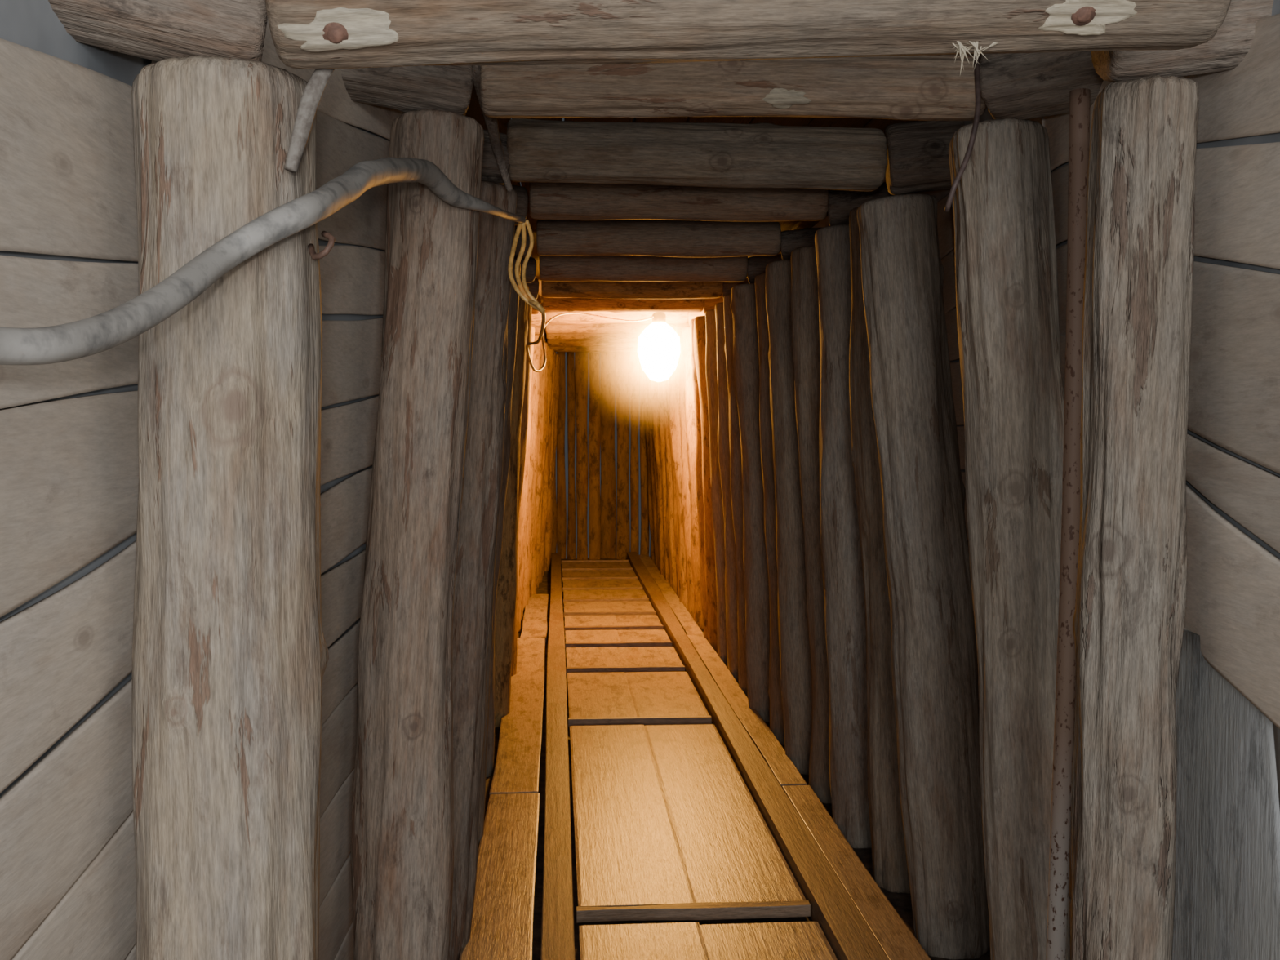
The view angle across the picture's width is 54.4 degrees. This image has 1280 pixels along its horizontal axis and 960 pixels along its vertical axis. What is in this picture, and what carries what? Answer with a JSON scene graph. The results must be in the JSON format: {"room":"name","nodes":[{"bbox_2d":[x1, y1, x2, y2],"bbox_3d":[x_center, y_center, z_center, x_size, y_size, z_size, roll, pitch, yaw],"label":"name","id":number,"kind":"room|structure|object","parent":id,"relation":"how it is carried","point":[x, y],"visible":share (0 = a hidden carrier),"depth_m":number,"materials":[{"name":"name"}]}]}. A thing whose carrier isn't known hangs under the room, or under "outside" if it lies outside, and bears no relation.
{"room":"mine tunnel","nodes":[
{"label":"mine tunnel","id":0,"kind":"room"},
{"bbox_2d":[0,0,404,959],"bbox_3d":[-0.848,-0.065,6.713,0.293,2.600,13.505,0,3,-3],"label":"wall","id":1,"kind":"structure","parent":0,"point":[69,467],"depth_m":1.38,"materials":[{"name":"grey wood"}]},
{"bbox_2d":[472,65,512,191],"bbox_3d":[-0.333,-0.804,2.808,0.037,0.256,0.306,0,3,9],"label":"wooden stick","id":2,"kind":"object","parent":1,"relation":"attached to","point":[491,123],"visible":0.66,"depth_m":2.83,"materials":[{"name":"brown wood"}]},
{"bbox_2d":[546,338,651,559],"bbox_3d":[-0.556,-0.354,13.394,1.917,2.450,0.115,0,3,-4],"label":"wall","id":3,"kind":"structure","parent":0,"point":[609,528],"depth_m":13.40,"materials":[{"name":"brown wood"}]},
{"bbox_2d":[464,53,981,339],"bbox_3d":[-0.041,-1.213,6.763,2.084,0.052,13.400,0,3,-4],"label":"ceiling","id":4,"kind":"structure","parent":0,"point":[473,111],"depth_m":3.67,"materials":[{"name":"brown wood"}]},
{"bbox_2d":[637,311,679,382],"bbox_3d":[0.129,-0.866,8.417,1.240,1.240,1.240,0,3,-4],"label":"hanging lamp","id":5,"kind":"object","parent":4,"relation":"hanging from","point":[659,344],"visible":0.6,"depth_m":8.32,"materials":[{"name":"white glass"}]},
{"bbox_2d":[484,557,990,959],"bbox_3d":[-0.083,1.166,6.822,2.050,0.029,13.500,0,3,-4],"label":"floor","id":6,"kind":"structure","parent":0,"point":[901,903],"depth_m":4.13,"materials":[{"name":"soil"}]},
{"bbox_2d":[131,55,328,959],"bbox_3d":[-0.485,0.473,1.492,0.225,1.896,0.224,-1,3,-18],"label":"timber post","id":7,"kind":"object","parent":6,"relation":"on","point":[230,655],"visible":0.95,"depth_m":1.39,"materials":[{"name":"brown wood"}]},
{"bbox_2d":[48,0,267,61],"bbox_3d":[-0.665,-0.575,1.366,0.500,0.214,0.170,-1,3,-21],"label":"log","id":8,"kind":"object","parent":7,"relation":"on","point":[157,30],"visible":0.71,"depth_m":1.37,"materials":[{"name":"brown wood"}]},
{"bbox_2d":[307,231,335,259],"bbox_3d":[-0.371,-0.272,1.441,0.046,0.035,0.020,2,3,37],"label":"hook","id":9,"kind":"object","parent":7,"relation":"attached to","point":[331,239],"visible":1,"depth_m":1.43,"materials":[{"name":"metal"}]},
{"bbox_2d":[0,156,525,364],"bbox_3d":[-0.363,-0.355,1.863,0.100,0.470,2.426,0,3,5],"label":"power cable","id":10,"kind":"object","parent":9,"relation":"hanging from","point":[101,332],"visible":1,"depth_m":1.25,"materials":[{"name":"grey rubber"}]},
{"bbox_2d":[507,222,540,311],"bbox_3d":[-0.299,-0.534,3.130,0.073,0.223,0.123,1,3,23],"label":"hanging wire","id":11,"kind":"object","parent":10,"relation":"hanging from","point":[517,289],"visible":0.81,"depth_m":3.13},
{"bbox_2d":[265,0,1231,69],"bbox_3d":[0.131,-0.551,1.406,1.066,0.192,0.157,0,3,-4],"label":"cross beam","id":12,"kind":"structure","parent":7,"relation":"on","point":[306,34],"depth_m":1.36,"materials":[{"name":"brown wood"}]},
{"bbox_2d":[284,68,334,173],"bbox_3d":[-0.354,-0.422,1.395,0.019,0.166,0.104,2,3,38],"label":"root","id":13,"kind":"object","parent":12,"relation":"hanging from","point":[313,92],"visible":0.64,"depth_m":1.37,"materials":[{"name":"grey wood"}]},
{"bbox_2d":[351,109,484,959],"bbox_3d":[-0.457,0.331,2.502,0.296,2.093,0.199,0,3,-5],"label":"timber post","id":14,"kind":"object","parent":6,"relation":"on","point":[402,813],"visible":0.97,"depth_m":2.42,"materials":[{"name":"brown wood"}]},
{"bbox_2d":[341,65,473,115],"bbox_3d":[-0.475,-0.781,2.398,0.300,0.141,0.131,-1,3,-19],"label":"log","id":15,"kind":"object","parent":14,"relation":"on","point":[404,89],"visible":0.45,"depth_m":2.37,"materials":[{"name":"brown wood"}]},
{"bbox_2d":[448,181,516,959],"bbox_3d":[-0.494,0.271,3.392,0.326,2.129,0.200,0,3,-2],"label":"timber post","id":16,"kind":"object","parent":6,"relation":"on","point":[484,450],"visible":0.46,"depth_m":3.33,"materials":[{"name":"brown wood"}]},
{"bbox_2d":[480,128,510,184],"bbox_3d":[-0.475,-0.870,3.317,0.258,0.155,0.144,-1,3,-13],"label":"log","id":17,"kind":"object","parent":16,"relation":"on","point":[490,170],"visible":0.16,"depth_m":3.28,"materials":[{"name":"brown wood"}]},
{"bbox_2d":[506,118,888,191],"bbox_3d":[0.153,-0.884,3.374,1.020,0.181,0.181,0,3,-3],"label":"cross beam","id":18,"kind":"structure","parent":16,"relation":"on","point":[696,154],"depth_m":3.31,"materials":[{"name":"brown wood"}]},
{"bbox_2d":[478,321,507,847],"bbox_3d":[-0.582,0.209,4.283,0.288,2.168,0.191,0,3,7],"label":"timber post","id":19,"kind":"object","parent":6,"relation":"on","point":[491,640],"visible":0.09,"depth_m":4.28,"materials":[{"name":"brown wood"}]},
{"bbox_2d":[502,184,528,225],"bbox_3d":[-0.518,-0.941,4.210,0.271,0.143,0.139,-1,3,-16],"label":"log","id":20,"kind":"object","parent":19,"relation":"on","point":[522,207],"visible":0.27,"depth_m":4.18,"materials":[{"name":"brown wood"}]},
{"bbox_2d":[459,792,539,959],"bbox_3d":[-0.365,1.310,3.022,0.199,0.042,3.550,0,3,-4],"label":"board","id":21,"kind":"object","parent":6,"relation":"on","point":[503,917],"visible":0.86,"depth_m":3.88,"materials":[{"name":"brown wood"}]},
{"bbox_2d":[485,258,520,777],"bbox_3d":[-0.639,0.167,5.190,0.288,2.166,0.191,-1,3,-13],"label":"timber post","id":22,"kind":"object","parent":6,"relation":"on","point":[513,316],"visible":0.25,"depth_m":5.16,"materials":[{"name":"brown wood"}]},
{"bbox_2d":[494,282,528,727],"bbox_3d":[-0.688,0.125,6.078,0.298,2.169,0.194,0,3,-6],"label":"timber post","id":23,"kind":"object","parent":6,"relation":"on","point":[505,606],"visible":0.38,"depth_m":6.03,"materials":[{"name":"orange wood"}]},
{"bbox_2d":[489,637,545,794],"bbox_3d":[-0.604,1.145,6.520,0.201,0.042,3.430,0,3,-4],"label":"board","id":24,"kind":"object","parent":6,"relation":"on","point":[517,763],"visible":0.82,"depth_m":5.82,"materials":[{"name":"brown wood"}]},
{"bbox_2d":[511,304,532,675],"bbox_3d":[-0.745,0.083,6.983,0.280,2.169,0.199,0,3,-8],"label":"timber post","id":25,"kind":"object","parent":6,"relation":"on","point":[524,424],"visible":0.16,"depth_m":6.93,"materials":[{"name":"orange wood"}]},
{"bbox_2d":[517,325,534,632],"bbox_3d":[-0.882,-0.002,8.771,0.290,2.168,0.200,0,3,10],"label":"timber post","id":26,"kind":"object","parent":6,"relation":"on","point":[528,437],"visible":0.19,"depth_m":8.75,"materials":[{"name":"orange wood"}]},
{"bbox_2d":[523,334,540,613],"bbox_3d":[-0.903,-0.044,9.670,0.270,2.168,0.185,0,3,-7],"label":"timber post","id":27,"kind":"object","parent":6,"relation":"on","point":[535,375],"visible":0.36,"depth_m":9.62,"materials":[{"name":"orange wood"}]},
{"bbox_2d":[520,594,548,643],"bbox_3d":[-0.777,1.015,9.287,0.179,0.042,2.080,0,3,-4],"label":"board","id":28,"kind":"object","parent":6,"relation":"on","point":[535,618],"visible":0.87,"depth_m":9.05,"materials":[{"name":"brown wood"}]},
{"bbox_2d":[528,338,542,597],"bbox_3d":[-0.912,-0.065,10.121,0.252,2.166,0.177,-1,3,-14],"label":"timber post","id":29,"kind":"object","parent":6,"relation":"on","point":[535,463],"visible":0.24,"depth_m":10.09,"materials":[{"name":"orange wood"}]},
{"bbox_2d":[531,342,547,594],"bbox_3d":[-0.920,-0.086,10.569,0.290,2.168,0.192,0,3,9],"label":"timber post","id":30,"kind":"object","parent":6,"relation":"on","point":[543,373],"visible":0.29,"depth_m":10.53,"materials":[{"name":"orange wood"}]},
{"bbox_2d":[536,346,550,588],"bbox_3d":[-0.926,-0.107,11.022,0.260,2.167,0.175,0,3,-8],"label":"timber post","id":31,"kind":"object","parent":6,"relation":"on","point":[545,424],"visible":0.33,"depth_m":11.00,"materials":[{"name":"orange wood"}]},
{"bbox_2d":[539,348,554,582],"bbox_3d":[-0.938,-0.128,11.469,0.303,2.168,0.187,0,3,-2],"label":"timber post","id":32,"kind":"object","parent":6,"relation":"on","point":[552,351],"visible":0.26,"depth_m":11.43,"materials":[{"name":"orange wood"}]},
{"bbox_2d":[544,353,559,571],"bbox_3d":[-0.929,-0.170,12.360,0.255,2.169,0.178,0,3,-7],"label":"timber post","id":33,"kind":"object","parent":6,"relation":"on","point":[548,535],"visible":0.26,"depth_m":12.32,"materials":[{"name":"orange wood"}]},
{"bbox_2d":[549,346,637,352],"bbox_3d":[-0.410,-1.341,12.353,1.010,0.155,0.157,0,3,-4],"label":"cross beam","id":34,"kind":"structure","parent":33,"relation":"on","point":[557,348],"depth_m":12.30,"materials":[{"name":"orange wood"}]},
{"bbox_2d":[540,552,574,959],"bbox_3d":[-0.486,1.093,7.243,0.107,0.077,12.000,0,3,-4],"label":"rail","id":35,"kind":"object","parent":6,"relation":"on","point":[557,940],"visible":1,"depth_m":4.51,"materials":[{"name":"brown wood"}]},
{"bbox_2d":[566,665,684,674],"bbox_3d":[-0.084,1.105,7.239,0.690,0.037,0.042,0,3,-4],"label":"batten","id":36,"kind":"object","parent":35,"relation":"attached to","point":[597,668],"visible":0.85,"depth_m":7.22,"materials":[{"name":"brown wood"}]},
{"bbox_2d":[564,601,610,612],"bbox_3d":[-0.413,1.000,9.627,0.348,0.038,0.550,0,3,-4],"label":"board","id":37,"kind":"object","parent":6,"relation":"on","point":[569,606],"visible":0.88,"depth_m":9.62,"materials":[{"name":"brown wood"}]},
{"bbox_2d":[564,614,617,626],"bbox_3d":[-0.353,1.032,8.955,0.375,0.038,0.500,0,3,-4],"label":"board","id":38,"kind":"object","parent":6,"relation":"on","point":[570,620],"visible":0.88,"depth_m":8.95,"materials":[{"name":"brown wood"}]},
{"bbox_2d":[564,629,620,643],"bbox_3d":[-0.319,1.062,8.306,0.357,0.038,0.500,0,3,-4],"label":"board","id":39,"kind":"object","parent":6,"relation":"on","point":[571,636],"visible":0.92,"depth_m":8.30,"materials":[{"name":"brown wood"}]},
{"bbox_2d":[565,646,622,666],"bbox_3d":[-0.285,1.096,7.583,0.327,0.038,0.650,0,3,-4],"label":"board","id":40,"kind":"object","parent":6,"relation":"on","point":[575,656],"visible":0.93,"depth_m":7.58,"materials":[{"name":"brown wood"}]},
{"bbox_2d":[567,671,637,717],"bbox_3d":[-0.213,1.144,6.566,0.332,0.038,1.090,0,3,-4],"label":"board","id":41,"kind":"object","parent":6,"relation":"on","point":[590,695],"visible":0.95,"depth_m":6.52,"materials":[{"name":"brown wood"}]},
{"bbox_2d":[564,625,663,632],"bbox_3d":[-0.182,1.037,8.684,0.690,0.038,0.042,0,3,-4],"label":"batten","id":42,"kind":"object","parent":6,"relation":"on","point":[610,627],"visible":0.84,"depth_m":8.67,"materials":[{"name":"brown wood"}]},
{"bbox_2d":[564,641,671,648],"bbox_3d":[-0.138,1.068,8.034,0.690,0.038,0.042,0,3,-4],"label":"batten","id":43,"kind":"object","parent":6,"relation":"on","point":[640,644],"visible":0.88,"depth_m":8.02,"materials":[{"name":"brown wood"}]},
{"bbox_2d":[607,601,654,611],"bbox_3d":[-0.071,1.000,9.648,0.337,0.038,0.547,0,3,-4],"label":"board","id":44,"kind":"object","parent":6,"relation":"on","point":[613,606],"visible":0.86,"depth_m":9.62,"materials":[{"name":"brown wood"}]},
{"bbox_2d":[569,724,695,906],"bbox_3d":[-0.082,1.228,4.783,0.352,0.038,2.190,0,3,-4],"label":"board","id":45,"kind":"object","parent":6,"relation":"on","point":[628,851],"visible":0.98,"depth_m":4.41,"materials":[{"name":"brown wood"}]},
{"bbox_2d":[615,614,662,625],"bbox_3d":[-0.012,1.031,8.975,0.309,0.038,0.495,0,3,-4],"label":"board","id":46,"kind":"object","parent":6,"relation":"on","point":[633,620],"visible":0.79,"depth_m":8.99,"materials":[{"name":"brown wood"}]},
{"bbox_2d":[568,715,711,726],"bbox_3d":[0.000,1.162,6.002,0.690,0.038,0.039,0,3,-4],"label":"batten","id":47,"kind":"object","parent":6,"relation":"on","point":[661,720],"visible":0.95,"depth_m":5.99,"materials":[{"name":"brown wood"}]},
{"bbox_2d":[578,922,709,959],"bbox_3d":[0.075,1.339,2.416,0.344,0.038,2.280,0,3,-4],"label":"board","id":48,"kind":"object","parent":6,"relation":"on","point":[673,940],"visible":1,"depth_m":3.42,"materials":[{"name":"brown wood"}]},
{"bbox_2d":[617,629,671,642],"bbox_3d":[0.023,1.062,8.328,0.329,0.038,0.497,0,3,-4],"label":"board","id":49,"kind":"object","parent":6,"relation":"on","point":[628,635],"visible":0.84,"depth_m":8.34,"materials":[{"name":"brown wood"}]},
{"bbox_2d":[643,370,655,564],"bbox_3d":[0.172,-0.198,12.943,0.273,2.167,0.210,-1,3,-17],"label":"timber post","id":50,"kind":"object","parent":6,"relation":"on","point":[646,416],"visible":0.21,"depth_m":12.91,"materials":[{"name":"orange wood"}]},
{"bbox_2d":[617,646,683,666],"bbox_3d":[0.057,1.096,7.599,0.358,0.038,0.636,0,3,-4],"label":"board","id":51,"kind":"object","parent":6,"relation":"on","point":[650,655],"visible":0.82,"depth_m":7.59,"materials":[{"name":"brown wood"}]},
{"bbox_2d":[646,374,657,568],"bbox_3d":[0.211,-0.174,12.445,0.281,2.168,0.260,1,3,26],"label":"timber post","id":52,"kind":"object","parent":6,"relation":"on","point":[648,380],"visible":0.19,"depth_m":12.41,"materials":[{"name":"orange wood"}]},
{"bbox_2d":[650,379,665,577],"bbox_3d":[0.256,-0.132,11.549,0.313,2.168,0.243,0,3,1],"label":"timber post","id":53,"kind":"object","parent":6,"relation":"on","point":[654,388],"visible":0.16,"depth_m":11.48,"materials":[{"name":"orange wood"}]},
{"bbox_2d":[657,381,670,584],"bbox_3d":[0.274,-0.111,11.099,0.278,2.167,0.202,0,3,5],"label":"timber post","id":54,"kind":"object","parent":6,"relation":"on","point":[661,418],"visible":0.17,"depth_m":11.06,"materials":[{"name":"orange wood"}]},
{"bbox_2d":[625,671,709,716],"bbox_3d":[0.129,1.143,6.587,0.353,0.038,1.086,0,3,-4],"label":"board","id":55,"kind":"object","parent":6,"relation":"on","point":[654,694],"visible":0.84,"depth_m":6.52,"materials":[{"name":"brown wood"}]},
{"bbox_2d":[661,379,676,594],"bbox_3d":[0.320,-0.090,10.657,0.327,2.167,0.231,0,3,2],"label":"timber post","id":56,"kind":"object","parent":6,"relation":"on","point":[669,496],"visible":0.21,"depth_m":10.61,"materials":[{"name":"orange wood"}]},
{"bbox_2d":[546,333,641,341],"bbox_3d":[-0.288,-1.264,10.555,1.010,0.165,0.163,0,3,-4],"label":"cross beam","id":57,"kind":"structure","parent":56,"relation":"on","point":[567,336],"depth_m":10.50,"materials":[{"name":"orange wood"}]},
{"bbox_2d":[638,554,703,635],"bbox_3d":[0.203,0.939,10.804,0.117,0.052,4.980,0,3,-4],"label":"board","id":58,"kind":"object","parent":6,"relation":"on","point":[689,625],"visible":0.86,"depth_m":9.93,"materials":[{"name":"brown wood"}]},
{"bbox_2d":[666,378,679,597],"bbox_3d":[0.359,-0.069,10.208,0.286,2.167,0.196,0,3,1],"label":"timber post","id":59,"kind":"object","parent":6,"relation":"on","point":[675,513],"visible":0.15,"depth_m":10.18,"materials":[{"name":"orange wood"}]},
{"bbox_2d":[668,360,688,610],"bbox_3d":[0.380,-0.048,9.758,0.307,2.168,0.233,-1,3,-14],"label":"timber post","id":60,"kind":"object","parent":6,"relation":"on","point":[674,379],"visible":0.23,"depth_m":9.69,"materials":[{"name":"orange wood"}]},
{"bbox_2d":[545,324,675,333],"bbox_3d":[-0.227,-1.214,9.661,1.010,0.160,0.160,0,3,-4],"label":"cross beam","id":61,"kind":"structure","parent":60,"relation":"on","point":[574,328],"depth_m":9.60,"materials":[{"name":"orange wood"}]},
{"bbox_2d":[677,331,693,618],"bbox_3d":[0.416,-0.027,9.307,0.268,2.168,0.209,1,3,11],"label":"timber post","id":62,"kind":"object","parent":6,"relation":"on","point":[686,499],"visible":0.25,"depth_m":9.26,"materials":[{"name":"orange wood"}]},
{"bbox_2d":[682,326,703,631],"bbox_3d":[0.456,-0.006,8.861,0.318,2.168,0.239,0,3,-9],"label":"timber post","id":63,"kind":"object","parent":6,"relation":"on","point":[690,416],"visible":0.34,"depth_m":8.79,"materials":[{"name":"orange wood"}]},
{"bbox_2d":[545,311,688,324],"bbox_3d":[-0.167,-1.173,8.765,1.010,0.146,0.146,0,3,-4],"label":"cross beam","id":64,"kind":"structure","parent":63,"relation":"on","point":[671,317],"depth_m":8.72,"materials":[{"name":"orange wood"}]},
{"bbox_2d":[576,900,810,922],"bbox_3d":[0.158,1.273,3.671,0.690,0.038,0.045,0,3,-4],"label":"batten","id":65,"kind":"object","parent":6,"relation":"on","point":[767,909],"visible":1,"depth_m":3.66,"materials":[{"name":"brown wood"}]},
{"bbox_2d":[689,318,708,641],"bbox_3d":[0.469,0.027,8.158,0.286,2.167,0.212,0,3,-10],"label":"timber post","id":66,"kind":"object","parent":6,"relation":"on","point":[695,388],"visible":0.28,"depth_m":8.12,"materials":[{"name":"orange wood"}]},
{"bbox_2d":[693,315,717,653],"bbox_3d":[0.511,0.036,7.965,0.343,2.168,0.233,0,3,6],"label":"timber post","id":67,"kind":"object","parent":6,"relation":"on","point":[700,329],"visible":0.3,"depth_m":7.90,"materials":[{"name":"orange wood"}]},
{"bbox_2d":[542,297,703,312],"bbox_3d":[-0.105,-1.136,7.865,1.010,0.154,0.152,0,3,-4],"label":"cross beam","id":68,"kind":"structure","parent":67,"relation":"on","point":[550,304],"depth_m":7.82,"materials":[{"name":"orange wood"}]},
{"bbox_2d":[515,222,653,372],"bbox_3d":[-0.341,-0.744,5.772,0.572,0.506,5.413,0,3,4],"label":"wire","id":69,"kind":"object","parent":68,"relation":"hanging from","point":[531,301],"visible":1,"depth_m":3.47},
{"bbox_2d":[705,309,727,666],"bbox_3d":[0.531,0.057,7.512,0.280,2.168,0.205,0,3,4],"label":"timber post","id":70,"kind":"object","parent":6,"relation":"on","point":[711,373],"visible":0.31,"depth_m":7.46,"materials":[{"name":"brown wood"}]},
{"bbox_2d":[644,724,806,902],"bbox_3d":[0.260,1.227,4.800,0.333,0.038,2.177,0,3,-4],"label":"board","id":71,"kind":"object","parent":6,"relation":"on","point":[729,851],"visible":0.88,"depth_m":4.45,"materials":[{"name":"brown wood"}]},
{"bbox_2d":[715,302,738,684],"bbox_3d":[0.580,0.079,7.065,0.308,2.168,0.244,-1,3,-14],"label":"timber post","id":72,"kind":"object","parent":6,"relation":"on","point":[723,443],"visible":0.41,"depth_m":7.01,"materials":[{"name":"brown wood"}]},
{"bbox_2d":[541,280,723,298],"bbox_3d":[-0.044,-1.085,6.963,1.010,0.143,0.145,0,3,-4],"label":"cross beam","id":73,"kind":"structure","parent":72,"relation":"on","point":[598,290],"depth_m":6.91,"materials":[{"name":"orange wood"}]},
{"bbox_2d":[723,293,747,697],"bbox_3d":[0.586,0.100,6.619,0.294,2.168,0.200,0,3,-6],"label":"timber post","id":74,"kind":"object","parent":6,"relation":"on","point":[735,464],"visible":0.3,"depth_m":6.56,"materials":[{"name":"brown wood"}]},
{"bbox_2d":[686,634,807,786],"bbox_3d":[0.487,1.136,6.593,0.118,0.053,3.430,0,3,-4],"label":"board","id":75,"kind":"object","parent":6,"relation":"on","point":[782,766],"visible":0.86,"depth_m":5.96,"materials":[{"name":"brown wood"}]},
{"bbox_2d":[730,283,769,722],"bbox_3d":[0.606,0.121,6.168,0.324,2.168,0.239,0,3,4],"label":"timber post","id":76,"kind":"object","parent":6,"relation":"on","point":[743,303],"visible":0.48,"depth_m":6.08,"materials":[{"name":"brown wood"}]},
{"bbox_2d":[539,255,747,282],"bbox_3d":[0.017,-1.046,6.069,1.010,0.160,0.159,0,3,-4],"label":"cross beam","id":77,"kind":"structure","parent":76,"relation":"on","point":[552,268],"depth_m":6.01,"materials":[{"name":"brown wood"}]},
{"bbox_2d":[747,253,782,283],"bbox_3d":[0.640,-1.033,6.096,0.228,0.147,0.143,0,3,10],"label":"log","id":78,"kind":"object","parent":76,"relation":"on","point":[757,265],"visible":0.41,"depth_m":6.05,"materials":[{"name":"brown wood"}]},
{"bbox_2d":[626,551,889,959],"bbox_3d":[0.315,1.089,7.297,0.111,0.083,12.000,0,3,-4],"label":"rail","id":79,"kind":"object","parent":6,"relation":"on","point":[849,935],"visible":0.98,"depth_m":4.41,"materials":[{"name":"brown wood"}]},
{"bbox_2d":[699,921,837,959],"bbox_3d":[0.417,1.339,2.431,0.342,0.038,2.264,0,3,-4],"label":"board","id":80,"kind":"object","parent":6,"relation":"on","point":[793,940],"visible":0.92,"depth_m":3.43,"materials":[{"name":"brown wood"}]},
{"bbox_2d":[755,272,784,745],"bbox_3d":[0.662,0.142,5.712,0.270,2.167,0.201,-1,3,-21],"label":"timber post","id":81,"kind":"object","parent":6,"relation":"on","point":[776,716],"visible":0.35,"depth_m":5.66,"materials":[{"name":"brown wood"}]},
{"bbox_2d":[765,258,812,774],"bbox_3d":[0.688,0.163,5.265,0.304,2.168,0.248,-1,3,-17],"label":"timber post","id":82,"kind":"object","parent":6,"relation":"on","point":[795,679],"visible":0.57,"depth_m":5.19,"materials":[{"name":"brown wood"}]},
{"bbox_2d":[536,219,781,257],"bbox_3d":[0.077,-1.007,5.181,1.010,0.156,0.158,0,3,-4],"label":"cross beam","id":83,"kind":"structure","parent":82,"relation":"on","point":[649,237],"depth_m":5.12,"materials":[{"name":"brown wood"}]},
{"bbox_2d":[780,226,822,259],"bbox_3d":[0.699,-0.988,5.190,0.228,0.139,0.146,0,3,10],"label":"log","id":84,"kind":"object","parent":82,"relation":"on","point":[791,240],"visible":0.44,"depth_m":5.14,"materials":[{"name":"brown wood"}]},
{"bbox_2d":[791,245,831,803],"bbox_3d":[0.723,0.182,4.861,0.276,2.167,0.210,0,3,8],"label":"timber post","id":85,"kind":"object","parent":6,"relation":"on","point":[804,276],"visible":0.45,"depth_m":4.79,"materials":[{"name":"brown wood"}]},
{"bbox_2d":[814,224,871,848],"bbox_3d":[0.767,0.205,4.375,0.325,2.169,0.249,-1,3,-14],"label":"timber post","id":86,"kind":"object","parent":6,"relation":"on","point":[840,540],"visible":0.53,"depth_m":4.30,"materials":[{"name":"grey wood"}]},
{"bbox_2d":[529,182,828,222],"bbox_3d":[0.133,-0.968,4.278,1.020,0.152,0.160,0,3,-4],"label":"cross beam","id":87,"kind":"structure","parent":86,"relation":"on","point":[548,201],"depth_m":4.22,"materials":[{"name":"brown wood"}]},
{"bbox_2d":[827,182,893,226],"bbox_3d":[0.762,-0.950,4.302,0.228,0.149,0.134,0,3,10],"label":"log","id":88,"kind":"object","parent":86,"relation":"on","point":[841,202],"visible":0.44,"depth_m":4.25,"materials":[{"name":"brown wood"}]},
{"bbox_2d":[782,785,931,959],"bbox_3d":[0.728,1.301,3.096,0.114,0.052,3.550,0,3,-4],"label":"board","id":89,"kind":"object","parent":6,"relation":"on","point":[898,942],"visible":0.8,"depth_m":3.86,"materials":[{"name":"brown wood"}]},
{"bbox_2d":[1046,88,1090,959],"bbox_3d":[0.748,0.338,2.194,0.056,2.020,0.033,0,3,-4],"label":"pipe","id":90,"kind":"object","parent":89,"relation":"on","point":[1079,99],"visible":0.85,"depth_m":2.17,"materials":[{"name":"orange paint"}]},
{"bbox_2d":[848,207,910,893],"bbox_3d":[0.796,0.225,3.962,0.274,2.167,0.202,0,3,8],"label":"timber post","id":91,"kind":"object","parent":6,"relation":"on","point":[890,867],"visible":0.4,"depth_m":3.91,"materials":[{"name":"brown wood"}]},
{"bbox_2d":[857,193,990,959],"bbox_3d":[0.805,0.277,3.482,0.404,2.118,0.244,0,3,3],"label":"timber post","id":92,"kind":"object","parent":6,"relation":"on","point":[935,661],"visible":0.91,"depth_m":3.39,"materials":[{"name":"grey wood"}]},
{"bbox_2d":[884,120,964,195],"bbox_3d":[0.802,-0.880,3.376,0.272,0.212,0.192,0,3,7],"label":"log","id":93,"kind":"object","parent":92,"relation":"on","point":[918,157],"visible":0.57,"depth_m":3.31,"materials":[{"name":"brown wood"}]},
{"bbox_2d":[948,117,1070,959],"bbox_3d":[0.776,0.327,2.566,0.288,2.094,0.212,0,3,4],"label":"timber post","id":94,"kind":"object","parent":6,"relation":"on","point":[1006,277],"visible":0.84,"depth_m":2.49,"materials":[{"name":"grey wood"}]},
{"bbox_2d":[480,54,986,120],"bbox_3d":[0.189,-0.789,2.486,1.007,0.137,0.135,0,3,-3],"label":"cross beam","id":95,"kind":"structure","parent":94,"relation":"on","point":[933,87],"depth_m":2.44,"materials":[{"name":"brown wood"}]},
{"bbox_2d":[979,50,1103,119],"bbox_3d":[0.929,-0.789,2.286,0.596,0.180,0.160,2,3,38],"label":"log","id":96,"kind":"object","parent":94,"relation":"on","point":[1020,86],"visible":0.29,"depth_m":2.36,"materials":[{"name":"brown wood"}]},
{"bbox_2d":[944,53,981,211],"bbox_3d":[0.583,-0.631,2.241,0.070,0.295,0.060,0,3,-4],"label":"wire","id":97,"kind":"object","parent":96,"relation":"hanging from","point":[976,69],"visible":0.94,"depth_m":2.22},
{"bbox_2d":[1070,75,1199,959],"bbox_3d":[0.730,0.412,1.875,0.182,1.983,0.161,-1,3,-21],"label":"timber post","id":98,"kind":"object","parent":6,"relation":"on","point":[1128,622],"visible":1,"depth_m":1.80,"materials":[{"name":"grey wood"}]},
{"bbox_2d":[1090,0,1273,81],"bbox_3d":[0.903,-0.674,1.801,0.466,0.187,0.143,0,3,4],"label":"log","id":99,"kind":"object","parent":98,"relation":"on","point":[1232,42],"visible":0.47,"depth_m":1.77,"materials":[{"name":"brown wood"}]},
{"bbox_2d":[746,0,1279,959],"bbox_3d":[0.750,-0.070,6.819,0.326,2.600,13.504,0,3,-3],"label":"wall","id":100,"kind":"structure","parent":0,"point":[1233,590],"depth_m":1.83,"materials":[{"name":"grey wood"}]},
{"bbox_3d":[0.274,-1.282,11.472,0.221,0.138,0.140,-4,2,9],"label":"log","id":101,"kind":"object","parent":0,"visible":0},
{"bbox_2d":[546,339,638,346],"bbox_3d":[-0.349,-1.303,11.451,1.010,0.156,0.149,0,3,-4],"label":"cross beam","id":102,"kind":"structure","parent":101,"relation":"attached to","point":[550,343],"depth_m":11.40,"materials":[{"name":"orange wood"}]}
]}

